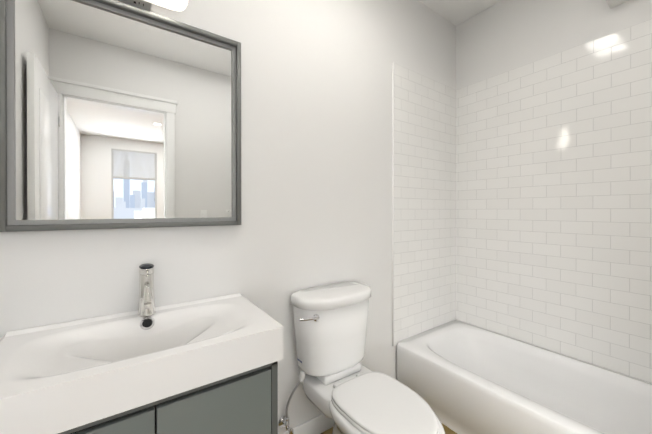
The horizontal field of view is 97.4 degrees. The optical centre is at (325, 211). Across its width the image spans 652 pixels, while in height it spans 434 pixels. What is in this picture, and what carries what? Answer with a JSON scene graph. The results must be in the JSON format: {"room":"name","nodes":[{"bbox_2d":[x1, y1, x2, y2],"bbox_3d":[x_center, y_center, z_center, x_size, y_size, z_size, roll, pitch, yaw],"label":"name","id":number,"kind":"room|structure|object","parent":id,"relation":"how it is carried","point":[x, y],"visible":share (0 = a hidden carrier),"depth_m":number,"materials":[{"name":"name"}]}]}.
{"room":"bathroom","nodes":[
{"label":"bathroom","id":0,"kind":"room"},
{"bbox_2d":[0,0,455,433],"bbox_3d":[-0.084,-0.158,1.671,3.044,2.850,0.100,0,0,-35],"label":"wall","id":1,"kind":"structure","parent":0,"point":[316,143],"depth_m":1.53,"materials":[{"name":"paint"}]},
{"bbox_2d":[0,0,240,231],"bbox_3d":[-0.725,-0.364,1.134,0.777,0.853,0.038,0,0,-35],"label":"mirror","id":2,"kind":"object","parent":1,"relation":"attached to","point":[115,114],"visible":1,"depth_m":1.08,"materials":[{"name":"grey mirror"}]},
{"bbox_2d":[119,0,187,10],"bbox_3d":[-0.698,-0.947,1.091,0.305,0.288,0.135,0,0,-35],"label":"wall lamp","id":3,"kind":"object","parent":1,"relation":"attached to","point":[177,5],"visible":1,"depth_m":1.12,"materials":[{"name":"white"}]},
{"bbox_2d":[282,414,333,433],"bbox_3d":[0.040,1.217,1.695,1.066,0.100,0.014,0,0,-35],"label":"baseboard","id":4,"kind":"structure","parent":1,"relation":"attached to","point":[320,424],"depth_m":1.60,"materials":[{"name":"white paint"}]},
{"bbox_2d":[321,424,456,433],"bbox_3d":[0.538,1.296,0.795,3.044,0.050,2.260,0,0,-35],"label":"floor","id":5,"kind":"structure","parent":0,"point":[446,429],"depth_m":1.65,"materials":[{"name":"brown wood"}]},
{"bbox_2d":[0,293,283,433],"bbox_3d":[-0.595,0.830,0.971,0.768,0.879,0.459,0,0,-35],"label":"bathroom vanity","id":6,"kind":"object","parent":5,"relation":"on","point":[206,366],"visible":1,"depth_m":0.87,"materials":[{"name":"white ceramic"}]},
{"bbox_2d":[137,263,155,316],"bbox_3d":[-0.685,0.301,1.096,0.062,0.195,0.107,0,0,-35],"label":"faucet","id":7,"kind":"object","parent":6,"relation":"on","point":[146,304],"visible":1,"depth_m":1.09,"materials":[{"name":"silver metal"}]},
{"bbox_2d":[278,282,444,433],"bbox_3d":[0.181,0.847,1.339,0.528,0.842,0.747,0,0,-35],"label":"toilet","id":8,"kind":"object","parent":5,"relation":"on","point":[346,390],"visible":1,"depth_m":1.42,"materials":[{"name":"white ceramic"}]},
{"bbox_2d":[397,320,651,433],"bbox_3d":[1.227,1.092,1.604,0.764,0.350,1.507,0,0,-35],"label":"bathtub","id":9,"kind":"object","parent":5,"relation":"on","point":[459,377],"visible":0.92,"depth_m":1.70,"materials":[{"name":"white ceramic"}]},
{"bbox_2d":[418,0,500,25],"bbox_3d":[0.538,-1.619,0.782,3.044,0.080,2.260,0,0,-35],"label":"ceiling","id":10,"kind":"structure","parent":0,"point":[455,12],"depth_m":2.22,"materials":[{"name":"paint"}]},
{"bbox_2d":[605,0,629,8],"bbox_3d":[1.628,-1.383,1.595,0.126,0.400,0.085,0,0,-35],"label":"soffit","id":11,"kind":"structure","parent":10,"relation":"attached to","point":[612,3],"depth_m":1.62,"materials":[{"name":"paint"}]},
{"bbox_2d":[456,0,651,89],"bbox_3d":[1.771,-0.158,1.594,0.100,2.850,2.160,0,0,-35],"label":"wall","id":12,"kind":"structure","parent":0,"point":[501,36],"depth_m":2.00,"materials":[{"name":"paint"}]},
{"bbox_2d":[392,19,651,383],"bbox_3d":[1.219,-0.048,1.602,0.794,1.970,1.527,0,0,-35],"label":"wall tile","id":13,"kind":"structure","parent":12,"relation":"attached to","point":[521,203],"depth_m":1.96,"materials":[{"name":"white tile"}]}
]}

